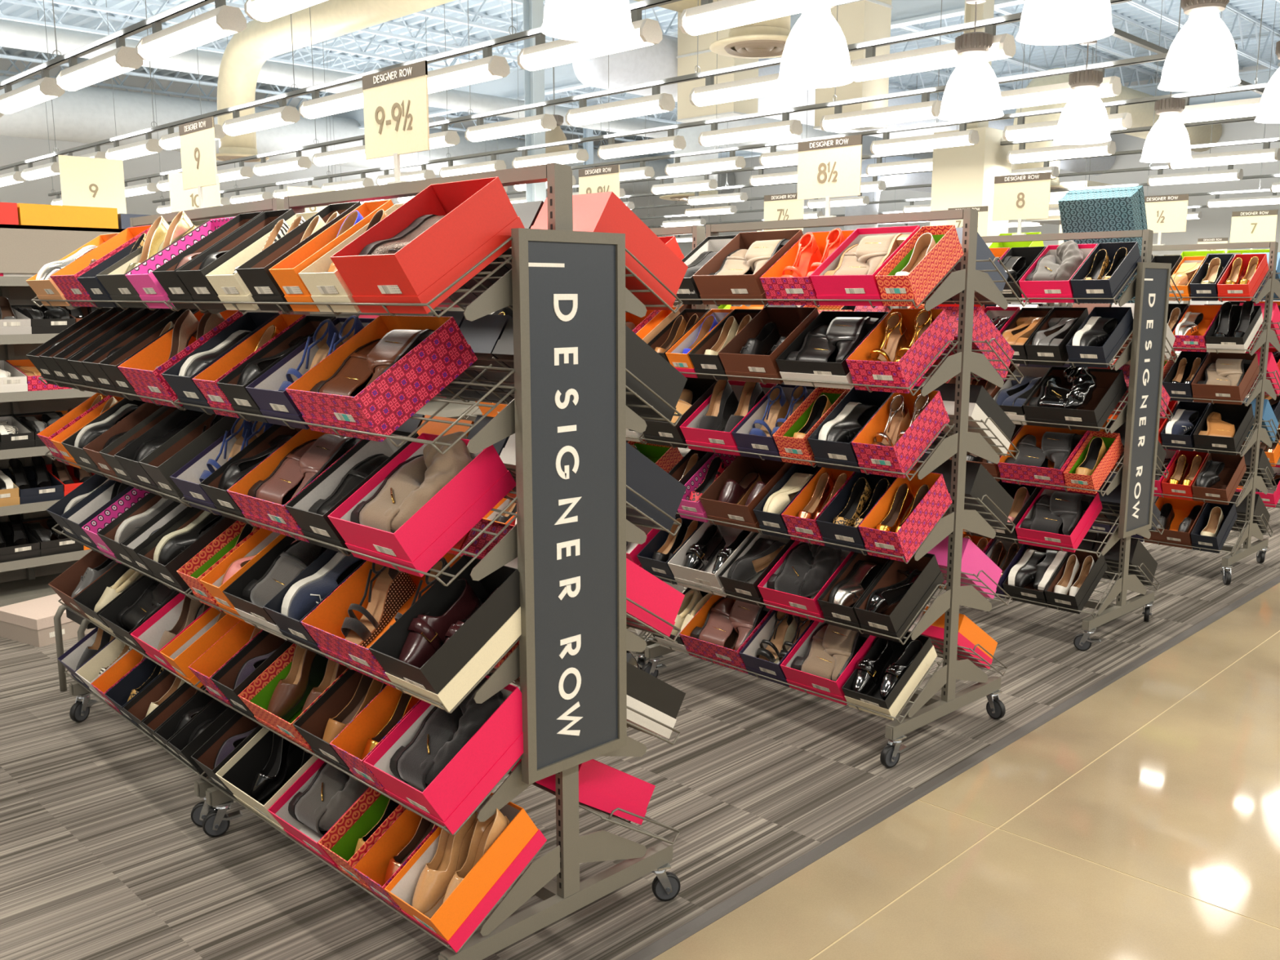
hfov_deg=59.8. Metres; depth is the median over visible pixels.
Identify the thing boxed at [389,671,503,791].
shoes
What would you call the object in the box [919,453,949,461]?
shoe box
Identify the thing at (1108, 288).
shoe box
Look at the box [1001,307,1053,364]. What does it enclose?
shoe box
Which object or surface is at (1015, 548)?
shoe
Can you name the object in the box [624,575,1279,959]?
trim
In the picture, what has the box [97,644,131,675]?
shoe
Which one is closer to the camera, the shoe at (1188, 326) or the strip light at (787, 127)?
the shoe at (1188, 326)
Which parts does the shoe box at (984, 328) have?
lid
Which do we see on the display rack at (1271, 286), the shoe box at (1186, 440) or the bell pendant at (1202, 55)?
the shoe box at (1186, 440)
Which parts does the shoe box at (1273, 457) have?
lid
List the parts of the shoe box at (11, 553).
lid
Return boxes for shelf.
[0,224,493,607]
[0,275,31,286]
[0,312,493,344]
[0,388,96,402]
[0,396,482,459]
[0,499,59,515]
[0,549,91,572]
[31,296,177,311]
[38,375,184,410]
[44,450,190,506]
[51,523,193,599]
[57,598,204,690]
[64,669,208,778]
[166,235,512,317]
[173,364,515,454]
[180,490,517,586]
[186,590,519,713]
[193,680,522,835]
[200,771,546,952]
[435,356,682,426]
[439,246,682,313]
[461,401,645,444]
[488,667,679,744]
[503,467,681,536]
[507,770,679,844]
[626,596,680,642]
[636,592,683,639]
[640,423,954,480]
[640,592,943,724]
[653,574,947,644]
[673,257,962,308]
[675,504,951,564]
[679,340,958,395]
[923,257,1028,306]
[923,337,1023,384]
[929,417,1019,459]
[930,638,1007,675]
[938,567,1011,605]
[941,494,1015,533]
[963,511,1119,557]
[993,453,1124,496]
[997,571,1121,617]
[1004,266,1137,304]
[1010,392,1128,433]
[1011,303,1067,306]
[1011,329,1133,369]
[1088,520,1250,556]
[1093,502,1164,534]
[1102,560,1159,590]
[1111,389,1173,421]
[1111,448,1168,478]
[1115,335,1177,362]
[1116,275,1182,303]
[1154,471,1254,506]
[1161,422,1259,457]
[1169,373,1263,406]
[1172,321,1268,355]
[1178,270,1272,302]
[1231,513,1272,537]
[1238,466,1277,491]
[1244,418,1279,444]
[1248,321,1279,346]
[1248,369,1279,395]
[1252,272,1279,301]
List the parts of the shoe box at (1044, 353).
lid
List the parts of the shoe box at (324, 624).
lid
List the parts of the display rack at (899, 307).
upright post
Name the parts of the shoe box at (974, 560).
lid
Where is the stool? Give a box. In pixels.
[53,603,97,707]
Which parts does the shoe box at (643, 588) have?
lid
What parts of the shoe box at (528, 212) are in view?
lid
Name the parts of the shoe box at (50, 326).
lid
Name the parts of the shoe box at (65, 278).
lid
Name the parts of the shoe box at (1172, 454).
lid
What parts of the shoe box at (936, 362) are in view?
lid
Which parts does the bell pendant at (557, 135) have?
rod, lamp shade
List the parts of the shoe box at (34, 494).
lid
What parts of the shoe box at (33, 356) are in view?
lid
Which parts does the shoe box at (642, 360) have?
lid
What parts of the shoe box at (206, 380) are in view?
lid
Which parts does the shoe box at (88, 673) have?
lid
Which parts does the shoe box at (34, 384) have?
lid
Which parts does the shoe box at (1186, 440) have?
lid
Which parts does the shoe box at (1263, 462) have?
lid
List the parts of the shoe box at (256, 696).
lid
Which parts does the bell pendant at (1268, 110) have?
lamp shade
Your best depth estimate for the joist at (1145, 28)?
19.55 m
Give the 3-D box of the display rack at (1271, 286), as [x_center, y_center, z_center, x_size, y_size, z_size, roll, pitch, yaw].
[2.994,-0.443,6.528,1.249,1.830,0.742,9,13,44]
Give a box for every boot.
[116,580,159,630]
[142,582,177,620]
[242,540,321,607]
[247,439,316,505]
[288,762,368,836]
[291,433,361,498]
[308,453,388,515]
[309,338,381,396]
[350,431,472,533]
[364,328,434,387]
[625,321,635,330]
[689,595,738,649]
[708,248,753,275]
[728,600,770,650]
[744,238,789,274]
[766,542,842,598]
[786,324,837,362]
[791,622,835,680]
[822,624,869,681]
[823,244,869,275]
[826,316,880,362]
[855,233,910,275]
[924,447,933,453]
[1004,434,1048,467]
[1021,494,1063,534]
[1025,240,1083,280]
[1028,366,1097,408]
[1041,431,1083,469]
[1049,491,1093,535]
[1197,362,1231,385]
[1198,412,1235,437]
[1215,358,1253,386]
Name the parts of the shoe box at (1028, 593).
lid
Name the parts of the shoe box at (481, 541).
lid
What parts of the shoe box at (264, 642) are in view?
lid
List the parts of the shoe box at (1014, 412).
lid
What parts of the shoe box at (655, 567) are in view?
lid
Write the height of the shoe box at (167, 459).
0.273 m
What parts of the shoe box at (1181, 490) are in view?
lid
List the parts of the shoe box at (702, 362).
lid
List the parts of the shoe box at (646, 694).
lid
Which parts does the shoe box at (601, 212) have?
lid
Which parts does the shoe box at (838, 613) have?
lid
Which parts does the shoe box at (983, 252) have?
lid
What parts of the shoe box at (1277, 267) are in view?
lid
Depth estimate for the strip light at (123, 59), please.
7.64 m
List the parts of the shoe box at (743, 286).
lid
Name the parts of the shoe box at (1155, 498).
lid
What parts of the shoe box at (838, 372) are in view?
lid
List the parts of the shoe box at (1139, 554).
lid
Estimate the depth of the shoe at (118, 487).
3.82 m
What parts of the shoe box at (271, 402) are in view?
lid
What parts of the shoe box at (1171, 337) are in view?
lid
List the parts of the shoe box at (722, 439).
lid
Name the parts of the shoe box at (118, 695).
lid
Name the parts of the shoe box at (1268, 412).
lid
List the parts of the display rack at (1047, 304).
upright post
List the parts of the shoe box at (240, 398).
lid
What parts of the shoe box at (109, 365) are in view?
lid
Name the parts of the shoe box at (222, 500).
lid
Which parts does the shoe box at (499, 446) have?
lid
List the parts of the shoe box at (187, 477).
lid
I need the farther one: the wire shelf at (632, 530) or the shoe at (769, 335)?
the shoe at (769, 335)
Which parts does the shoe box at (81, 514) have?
lid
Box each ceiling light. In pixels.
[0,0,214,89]
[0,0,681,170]
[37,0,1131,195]
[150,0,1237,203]
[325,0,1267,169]
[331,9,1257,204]
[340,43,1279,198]
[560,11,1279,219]
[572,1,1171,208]
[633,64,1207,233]
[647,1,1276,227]
[1023,0,1264,94]
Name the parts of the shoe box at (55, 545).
lid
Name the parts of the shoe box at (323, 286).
lid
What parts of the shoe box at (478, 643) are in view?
lid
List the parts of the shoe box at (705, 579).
lid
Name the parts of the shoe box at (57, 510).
lid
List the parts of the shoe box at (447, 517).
lid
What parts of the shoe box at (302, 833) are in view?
lid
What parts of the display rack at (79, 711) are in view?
upright post, upright post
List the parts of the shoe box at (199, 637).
lid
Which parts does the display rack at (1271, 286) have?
upright post, upright post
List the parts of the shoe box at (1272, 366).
lid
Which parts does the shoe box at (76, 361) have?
lid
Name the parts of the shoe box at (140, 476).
lid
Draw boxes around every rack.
[31,197,360,826]
[166,162,682,959]
[461,225,741,669]
[640,208,1028,768]
[728,304,907,380]
[889,302,1053,310]
[963,229,1182,650]
[1011,302,1072,360]
[1058,241,1279,585]
[1164,254,1279,508]
[1175,300,1279,463]
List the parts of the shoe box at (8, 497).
lid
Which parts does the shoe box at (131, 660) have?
lid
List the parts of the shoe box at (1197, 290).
lid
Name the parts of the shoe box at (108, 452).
lid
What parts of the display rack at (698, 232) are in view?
upright post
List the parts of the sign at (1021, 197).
stem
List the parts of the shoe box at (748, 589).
lid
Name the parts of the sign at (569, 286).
frame, frame, frame, frame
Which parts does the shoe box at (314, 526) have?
lid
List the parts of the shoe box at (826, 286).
lid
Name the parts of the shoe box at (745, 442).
lid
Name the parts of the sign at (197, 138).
stem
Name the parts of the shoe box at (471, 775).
lid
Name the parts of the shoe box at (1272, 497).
lid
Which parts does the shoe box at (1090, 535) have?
lid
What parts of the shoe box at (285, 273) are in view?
lid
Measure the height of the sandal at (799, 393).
0.234 m
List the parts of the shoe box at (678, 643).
lid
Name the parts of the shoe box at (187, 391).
lid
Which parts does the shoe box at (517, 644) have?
lid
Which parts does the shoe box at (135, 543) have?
lid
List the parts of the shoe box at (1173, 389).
lid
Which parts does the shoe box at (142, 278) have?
lid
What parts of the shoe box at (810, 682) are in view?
lid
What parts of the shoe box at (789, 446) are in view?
lid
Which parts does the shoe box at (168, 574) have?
lid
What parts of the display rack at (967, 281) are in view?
upright post, upright post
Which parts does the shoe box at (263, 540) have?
lid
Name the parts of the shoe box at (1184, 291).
lid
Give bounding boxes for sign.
[57,155,126,213]
[168,172,221,212]
[178,115,217,208]
[286,186,335,213]
[361,60,429,184]
[511,227,626,784]
[578,164,619,198]
[763,192,804,231]
[796,134,862,217]
[947,205,988,236]
[992,172,1051,235]
[1057,220,1063,244]
[1117,262,1171,538]
[1144,194,1188,245]
[1196,237,1228,304]
[1229,209,1278,249]
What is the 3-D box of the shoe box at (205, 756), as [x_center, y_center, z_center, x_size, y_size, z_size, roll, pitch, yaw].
[-1.089,0.738,3.167,0.139,0.278,0.328,9,13,44]
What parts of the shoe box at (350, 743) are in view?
lid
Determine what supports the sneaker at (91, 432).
in the shoe box at (81, 457)
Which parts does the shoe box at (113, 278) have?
lid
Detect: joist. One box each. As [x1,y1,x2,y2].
[0,0,677,120]
[0,0,681,124]
[0,18,673,142]
[0,48,644,147]
[0,53,638,149]
[36,0,677,109]
[209,1,555,61]
[413,0,943,98]
[502,0,1013,99]
[890,27,1040,91]
[899,14,1161,86]
[994,4,1243,72]
[1126,0,1279,71]
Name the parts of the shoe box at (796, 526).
lid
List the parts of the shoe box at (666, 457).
lid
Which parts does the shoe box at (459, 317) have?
lid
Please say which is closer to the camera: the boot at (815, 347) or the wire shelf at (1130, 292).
the boot at (815, 347)
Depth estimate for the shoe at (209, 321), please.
3.14 m
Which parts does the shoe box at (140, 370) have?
lid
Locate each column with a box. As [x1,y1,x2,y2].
[522,0,546,202]
[582,104,593,168]
[929,0,1013,247]
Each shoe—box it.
[0,296,16,319]
[0,528,7,547]
[7,513,29,546]
[8,457,31,489]
[13,306,44,319]
[13,365,40,376]
[16,416,47,431]
[22,522,52,542]
[31,455,52,487]
[38,305,69,319]
[41,411,63,426]
[46,518,68,539]
[48,341,61,350]
[51,457,74,484]
[64,306,84,318]
[71,557,116,598]
[72,466,92,482]
[75,627,111,669]
[86,306,99,314]
[88,258,97,266]
[89,394,104,408]
[92,345,105,354]
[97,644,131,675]
[100,396,117,413]
[102,431,128,448]
[106,346,123,357]
[110,480,128,500]
[123,437,137,448]
[124,216,168,273]
[127,664,164,701]
[129,233,146,253]
[133,416,198,462]
[146,676,185,715]
[155,309,199,368]
[156,594,204,650]
[159,321,174,336]
[161,210,196,249]
[173,705,205,733]
[174,252,201,270]
[187,706,228,744]
[195,312,224,340]
[198,249,230,270]
[202,604,209,613]
[213,725,257,768]
[215,612,226,623]
[217,435,293,489]
[220,539,297,586]
[223,440,286,490]
[232,218,289,274]
[233,639,286,688]
[234,523,257,546]
[236,335,308,385]
[248,626,262,640]
[248,733,291,801]
[254,324,279,351]
[266,644,328,721]
[285,215,306,234]
[299,750,312,768]
[300,215,324,241]
[300,658,347,714]
[322,674,382,743]
[324,211,339,224]
[327,208,387,272]
[335,209,364,238]
[354,799,399,853]
[361,692,419,759]
[378,683,386,693]
[383,817,435,884]
[398,577,483,668]
[412,810,478,917]
[442,808,511,903]
[443,586,498,644]
[495,500,516,523]
[626,650,638,667]
[652,517,688,562]
[654,315,687,352]
[667,520,700,559]
[669,313,699,346]
[671,388,693,422]
[679,453,700,480]
[682,315,718,353]
[683,524,725,571]
[684,251,717,277]
[688,456,727,502]
[697,379,738,431]
[704,315,738,355]
[711,529,751,573]
[720,315,751,350]
[724,382,764,432]
[727,537,786,582]
[740,321,781,355]
[763,472,813,514]
[770,337,786,354]
[792,395,831,438]
[797,471,834,519]
[814,472,848,518]
[828,560,881,607]
[832,477,872,526]
[852,636,895,695]
[853,478,890,527]
[866,568,922,613]
[875,483,914,532]
[880,640,926,700]
[895,232,936,275]
[895,484,929,533]
[966,452,981,462]
[969,378,977,385]
[977,537,988,551]
[984,381,996,394]
[986,431,1014,463]
[990,315,1005,325]
[991,542,1006,567]
[995,316,1010,331]
[995,376,1037,404]
[1000,255,1026,282]
[1000,542,1019,577]
[1002,316,1037,340]
[1002,377,1042,406]
[1006,316,1044,345]
[1007,487,1030,522]
[1031,316,1074,345]
[1037,317,1079,346]
[1053,554,1079,595]
[1069,555,1094,596]
[1075,436,1106,475]
[1081,248,1110,279]
[1101,247,1128,279]
[1155,457,1178,480]
[1156,502,1174,529]
[1168,307,1181,329]
[1168,454,1188,484]
[1169,262,1208,285]
[1169,357,1189,382]
[1175,311,1203,335]
[1177,505,1201,532]
[1182,455,1202,485]
[1183,357,1201,383]
[1196,460,1224,488]
[1199,257,1222,284]
[1200,506,1223,537]
[1213,302,1233,337]
[1223,257,1244,284]
[1232,300,1255,337]
[1239,256,1259,284]
[1255,472,1279,493]
[1259,442,1267,452]
[1264,393,1279,405]
[1266,428,1279,452]
[1271,351,1279,363]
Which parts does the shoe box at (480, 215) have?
lid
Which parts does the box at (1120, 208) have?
lid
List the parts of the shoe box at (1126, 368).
lid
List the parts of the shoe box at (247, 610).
lid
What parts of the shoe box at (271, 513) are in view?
lid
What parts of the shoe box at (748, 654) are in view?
lid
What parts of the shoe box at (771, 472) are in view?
lid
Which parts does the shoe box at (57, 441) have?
lid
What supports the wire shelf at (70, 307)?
attached to the display rack at (79, 711)
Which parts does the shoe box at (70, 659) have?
lid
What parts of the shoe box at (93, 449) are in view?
lid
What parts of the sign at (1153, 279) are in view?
frame, frame, frame, frame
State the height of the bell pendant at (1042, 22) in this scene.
0.835 m
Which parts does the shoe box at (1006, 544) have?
lid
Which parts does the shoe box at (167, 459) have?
lid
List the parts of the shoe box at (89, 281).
lid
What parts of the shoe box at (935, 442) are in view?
lid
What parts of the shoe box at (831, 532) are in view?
lid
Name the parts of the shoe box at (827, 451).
lid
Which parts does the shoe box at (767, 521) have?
lid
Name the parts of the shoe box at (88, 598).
lid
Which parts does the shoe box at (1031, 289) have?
lid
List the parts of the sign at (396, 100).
stem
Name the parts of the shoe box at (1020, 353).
lid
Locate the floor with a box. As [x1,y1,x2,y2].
[0,360,1279,959]
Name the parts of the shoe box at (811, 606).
lid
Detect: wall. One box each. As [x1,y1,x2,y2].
[0,54,653,228]
[653,62,1279,360]
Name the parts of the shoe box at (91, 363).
lid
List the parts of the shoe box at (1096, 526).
lid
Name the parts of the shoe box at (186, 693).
lid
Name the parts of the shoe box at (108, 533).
lid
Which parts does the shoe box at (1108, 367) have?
lid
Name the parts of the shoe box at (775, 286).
lid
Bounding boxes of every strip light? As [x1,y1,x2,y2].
[0,69,65,114]
[0,165,26,186]
[20,156,59,180]
[50,194,62,205]
[55,37,142,91]
[67,145,106,158]
[104,133,162,159]
[124,177,158,196]
[135,0,246,61]
[155,174,169,191]
[155,201,170,213]
[157,124,225,150]
[217,160,253,182]
[220,193,230,205]
[221,98,300,136]
[229,186,272,204]
[244,0,327,22]
[252,151,311,175]
[272,180,319,198]
[298,87,363,119]
[311,138,365,166]
[320,173,373,190]
[360,198,394,204]
[376,164,435,185]
[396,195,414,203]
[427,46,510,93]
[429,124,459,149]
[439,154,506,177]
[464,106,556,142]
[509,196,526,203]
[511,142,588,168]
[513,175,576,191]
[517,8,662,71]
[564,85,675,126]
[572,187,625,197]
[593,160,654,181]
[597,128,685,159]
[623,197,634,209]
[650,174,717,194]
[662,215,706,226]
[664,150,745,175]
[675,234,706,242]
[678,0,857,35]
[684,202,737,216]
[687,187,747,204]
[688,72,814,106]
[697,112,802,146]
[749,168,797,186]
[759,146,798,165]
[803,208,822,218]
[806,192,869,208]
[819,93,942,131]
[849,24,1016,81]
[860,176,886,192]
[866,157,933,175]
[870,123,978,154]
[883,221,929,224]
[902,200,930,213]
[1000,67,1121,110]
[1002,105,1132,141]
[1006,141,1115,163]
[1008,220,1044,226]
[1011,160,1058,177]
[1048,207,1060,215]
[1146,164,1243,186]
[1168,142,1279,168]
[1177,97,1261,123]
[1186,208,1202,219]
[1206,191,1279,207]
[1269,182,1279,191]
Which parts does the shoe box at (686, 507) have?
lid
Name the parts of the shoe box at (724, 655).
lid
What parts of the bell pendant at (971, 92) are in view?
lamp shade, cord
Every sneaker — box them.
[0,368,11,377]
[0,420,18,435]
[0,470,13,489]
[35,244,97,279]
[63,478,109,513]
[74,403,138,448]
[114,497,173,542]
[153,511,222,565]
[178,329,251,377]
[194,515,225,542]
[280,551,364,621]
[358,214,444,255]
[817,401,879,443]
[1008,549,1046,587]
[1033,549,1067,591]
[1072,316,1117,346]
[1165,408,1199,435]
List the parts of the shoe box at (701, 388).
lid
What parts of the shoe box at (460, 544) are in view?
lid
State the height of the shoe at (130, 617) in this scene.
0.160 m
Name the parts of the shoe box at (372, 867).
lid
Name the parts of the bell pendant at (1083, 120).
lamp shade, cord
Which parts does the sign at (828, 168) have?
stem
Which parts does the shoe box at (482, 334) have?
lid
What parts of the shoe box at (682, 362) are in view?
lid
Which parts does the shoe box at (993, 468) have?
lid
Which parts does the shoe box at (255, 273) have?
lid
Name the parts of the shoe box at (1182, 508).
lid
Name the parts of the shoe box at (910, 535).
lid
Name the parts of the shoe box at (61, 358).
lid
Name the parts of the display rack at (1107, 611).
upright post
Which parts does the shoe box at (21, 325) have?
lid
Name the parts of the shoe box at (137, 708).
lid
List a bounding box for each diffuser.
[215,146,269,162]
[658,190,718,200]
[1049,180,1075,192]
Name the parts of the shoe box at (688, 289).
lid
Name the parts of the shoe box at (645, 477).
lid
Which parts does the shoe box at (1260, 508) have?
lid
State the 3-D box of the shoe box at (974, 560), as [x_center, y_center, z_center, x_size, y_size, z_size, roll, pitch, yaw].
[1.179,0.316,4.095,0.318,0.261,0.169,-9,13,-43]
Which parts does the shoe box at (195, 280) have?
lid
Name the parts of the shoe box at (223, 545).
lid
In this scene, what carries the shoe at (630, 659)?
in the shoe box at (646, 694)
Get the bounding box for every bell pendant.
[540,0,634,41]
[545,37,568,153]
[776,4,853,88]
[937,0,1004,121]
[1015,0,1114,45]
[1053,40,1111,144]
[1139,91,1192,162]
[1157,0,1240,91]
[1254,40,1279,123]
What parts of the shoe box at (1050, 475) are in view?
lid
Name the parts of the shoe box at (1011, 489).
lid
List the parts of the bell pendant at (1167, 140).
lamp shade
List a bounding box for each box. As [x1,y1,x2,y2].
[0,202,18,225]
[0,307,31,334]
[0,360,27,392]
[0,414,35,449]
[0,466,64,504]
[0,483,19,506]
[0,521,40,563]
[0,593,94,647]
[3,272,36,276]
[5,359,71,391]
[10,305,75,333]
[13,411,54,447]
[17,203,118,229]
[22,515,83,556]
[26,232,119,306]
[26,306,111,386]
[36,392,112,465]
[39,306,124,388]
[45,463,95,496]
[46,474,110,546]
[48,550,118,619]
[49,224,151,306]
[50,395,124,468]
[53,307,145,391]
[57,626,115,690]
[58,410,67,415]
[59,306,88,323]
[61,398,146,476]
[61,480,133,555]
[67,307,160,394]
[73,563,146,635]
[75,638,132,703]
[76,234,146,306]
[81,307,175,397]
[81,487,149,564]
[83,402,164,483]
[91,648,146,714]
[95,219,210,307]
[96,492,174,575]
[98,308,199,400]
[98,576,179,657]
[99,405,177,488]
[104,657,165,728]
[114,405,204,497]
[116,213,170,229]
[117,310,243,408]
[120,501,194,582]
[122,670,186,743]
[125,217,234,308]
[130,592,211,675]
[137,507,236,596]
[138,412,236,504]
[142,683,204,754]
[151,211,264,309]
[155,687,214,764]
[160,607,240,688]
[161,311,279,413]
[168,699,237,777]
[169,420,254,515]
[175,208,295,309]
[176,520,260,611]
[188,620,262,709]
[191,314,306,417]
[191,712,262,799]
[199,424,302,524]
[200,528,286,622]
[205,211,319,310]
[210,630,293,722]
[215,727,318,834]
[217,315,336,422]
[222,536,327,640]
[226,427,363,542]
[235,200,361,311]
[238,643,348,755]
[245,317,375,429]
[262,548,366,657]
[267,758,369,871]
[268,199,393,311]
[284,430,418,555]
[285,315,477,442]
[292,668,362,779]
[297,203,404,312]
[300,551,462,688]
[318,787,405,893]
[327,432,515,577]
[329,176,524,314]
[329,684,421,799]
[352,808,438,915]
[358,315,446,398]
[363,675,523,834]
[368,554,521,711]
[384,792,546,952]
[395,413,424,432]
[417,414,516,497]
[433,311,514,404]
[436,297,460,307]
[440,378,492,403]
[448,284,478,307]
[448,518,484,554]
[459,314,514,398]
[460,519,513,559]
[463,258,512,307]
[466,415,515,491]
[475,401,506,417]
[482,497,516,524]
[492,307,512,317]
[492,318,514,368]
[493,640,519,677]
[496,200,543,270]
[499,433,515,474]
[504,557,517,568]
[508,515,515,526]
[511,758,655,825]
[530,191,688,310]
[625,310,660,333]
[625,324,687,422]
[626,428,644,442]
[626,441,686,531]
[626,524,660,568]
[626,558,684,636]
[626,580,684,637]
[626,662,685,738]
[627,440,683,473]
[635,306,679,343]
[636,516,703,584]
[643,377,716,448]
[647,308,710,363]
[654,587,709,654]
[657,235,684,259]
[665,308,733,377]
[667,520,755,597]
[668,448,714,517]
[673,235,736,304]
[677,453,737,522]
[678,304,705,313]
[679,594,773,673]
[680,380,776,456]
[688,308,761,380]
[692,229,803,305]
[699,455,793,533]
[718,304,730,309]
[718,306,818,384]
[718,530,795,607]
[729,306,764,309]
[731,383,815,462]
[738,609,814,686]
[742,304,764,306]
[753,462,822,539]
[757,540,854,622]
[760,230,855,305]
[767,305,797,306]
[772,386,850,466]
[775,311,888,389]
[780,620,876,705]
[781,466,856,546]
[804,305,843,309]
[807,386,893,472]
[809,225,919,306]
[816,471,897,554]
[817,309,853,314]
[817,551,890,632]
[840,305,890,311]
[841,631,937,720]
[845,308,954,393]
[851,389,949,478]
[853,306,889,311]
[853,553,944,642]
[857,470,951,562]
[875,224,964,306]
[886,310,955,377]
[907,604,942,656]
[908,304,924,308]
[911,462,948,517]
[912,386,947,448]
[916,376,950,386]
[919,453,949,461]
[920,605,997,668]
[921,284,955,304]
[927,535,1002,598]
[930,459,1013,529]
[933,306,1014,381]
[934,382,1015,456]
[937,303,985,310]
[939,227,1008,304]
[947,363,1015,398]
[949,423,1022,481]
[962,533,995,553]
[965,479,1042,542]
[983,306,1020,333]
[984,302,1011,307]
[985,539,1028,598]
[988,231,1044,248]
[989,247,1009,262]
[993,366,1050,425]
[995,304,1039,309]
[997,424,1090,489]
[999,246,1046,302]
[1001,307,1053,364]
[1002,545,1068,607]
[1012,303,1043,306]
[1015,487,1102,552]
[1018,244,1097,302]
[1018,360,1070,367]
[1022,366,1127,431]
[1025,45,1114,225]
[1025,306,1088,365]
[1039,306,1071,308]
[1044,546,1107,613]
[1057,185,1147,305]
[1063,431,1124,493]
[1066,306,1133,368]
[1070,241,1142,302]
[1071,302,1121,359]
[1078,531,1110,578]
[1088,364,1122,415]
[1088,523,1111,534]
[1089,420,1119,471]
[1093,511,1111,525]
[1093,533,1157,586]
[1097,481,1160,532]
[1104,470,1121,483]
[1106,414,1117,422]
[1106,420,1166,475]
[1111,302,1175,360]
[1111,496,1159,542]
[1112,350,1176,381]
[1112,364,1170,418]
[1143,496,1207,549]
[1151,255,1182,275]
[1153,448,1178,497]
[1158,400,1177,444]
[1160,400,1209,451]
[1161,450,1208,500]
[1162,351,1208,401]
[1167,303,1188,350]
[1168,256,1206,301]
[1172,304,1222,351]
[1180,250,1225,259]
[1190,253,1234,301]
[1191,351,1259,404]
[1191,453,1246,505]
[1191,501,1237,553]
[1193,403,1254,455]
[1205,305,1262,353]
[1206,253,1240,300]
[1217,253,1268,301]
[1226,248,1270,253]
[1228,301,1255,305]
[1230,491,1270,533]
[1235,485,1244,492]
[1236,446,1274,488]
[1239,302,1279,348]
[1242,252,1279,300]
[1243,397,1279,443]
[1244,351,1279,395]
[1255,464,1279,507]
[1258,301,1279,305]
[1259,424,1279,466]
[1268,348,1279,370]
[1271,400,1279,422]
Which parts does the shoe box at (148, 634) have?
lid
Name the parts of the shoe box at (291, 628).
lid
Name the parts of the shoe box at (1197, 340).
lid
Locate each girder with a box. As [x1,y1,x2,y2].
[328,0,1025,128]
[641,68,1275,164]
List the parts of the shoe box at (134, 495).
lid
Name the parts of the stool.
leg frame, seat, leg frame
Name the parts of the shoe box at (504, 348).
lid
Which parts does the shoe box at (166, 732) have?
lid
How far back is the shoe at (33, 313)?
5.36 m
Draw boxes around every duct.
[0,18,785,153]
[0,75,735,195]
[215,0,455,162]
[572,34,1115,175]
[634,0,701,13]
[658,116,933,200]
[675,0,758,123]
[709,15,791,58]
[813,0,893,133]
[844,75,932,230]
[1011,47,1222,192]
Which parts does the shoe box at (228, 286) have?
lid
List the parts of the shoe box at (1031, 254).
lid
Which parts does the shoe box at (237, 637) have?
lid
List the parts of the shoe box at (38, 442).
lid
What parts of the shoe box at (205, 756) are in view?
lid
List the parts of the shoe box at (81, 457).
lid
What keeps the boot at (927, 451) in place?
in the shoe box at (925, 455)
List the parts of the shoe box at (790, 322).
lid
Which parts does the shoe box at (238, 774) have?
lid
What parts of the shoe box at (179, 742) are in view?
lid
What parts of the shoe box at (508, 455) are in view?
lid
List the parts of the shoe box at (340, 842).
lid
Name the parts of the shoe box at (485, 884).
lid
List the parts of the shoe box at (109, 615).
lid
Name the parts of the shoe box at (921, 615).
lid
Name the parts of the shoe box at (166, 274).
lid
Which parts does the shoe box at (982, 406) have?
lid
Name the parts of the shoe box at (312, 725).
lid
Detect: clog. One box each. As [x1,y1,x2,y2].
[717,471,762,505]
[745,480,765,506]
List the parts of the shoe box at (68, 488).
lid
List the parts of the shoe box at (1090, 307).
lid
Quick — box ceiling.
[0,0,1279,140]
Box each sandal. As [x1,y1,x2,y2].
[199,417,257,482]
[201,413,225,433]
[228,421,274,460]
[278,318,343,391]
[314,314,364,365]
[341,562,416,647]
[388,557,450,628]
[749,385,791,436]
[755,610,797,663]
[770,385,808,436]
[777,616,812,662]
[780,232,822,277]
[806,227,844,276]
[866,311,911,361]
[871,395,911,446]
[894,309,933,362]
[894,394,930,444]
[914,309,933,328]
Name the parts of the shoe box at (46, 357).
lid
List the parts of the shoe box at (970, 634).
lid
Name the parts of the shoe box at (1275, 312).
lid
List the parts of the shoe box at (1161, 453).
lid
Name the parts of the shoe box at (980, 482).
lid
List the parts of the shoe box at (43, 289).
lid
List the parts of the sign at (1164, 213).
stem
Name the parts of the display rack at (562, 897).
upright post, upright post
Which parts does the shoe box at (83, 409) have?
lid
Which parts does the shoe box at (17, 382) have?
lid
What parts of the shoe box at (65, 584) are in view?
lid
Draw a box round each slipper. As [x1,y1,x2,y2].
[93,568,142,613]
[671,588,702,636]
[680,593,712,632]
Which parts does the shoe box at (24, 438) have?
lid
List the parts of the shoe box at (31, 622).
lid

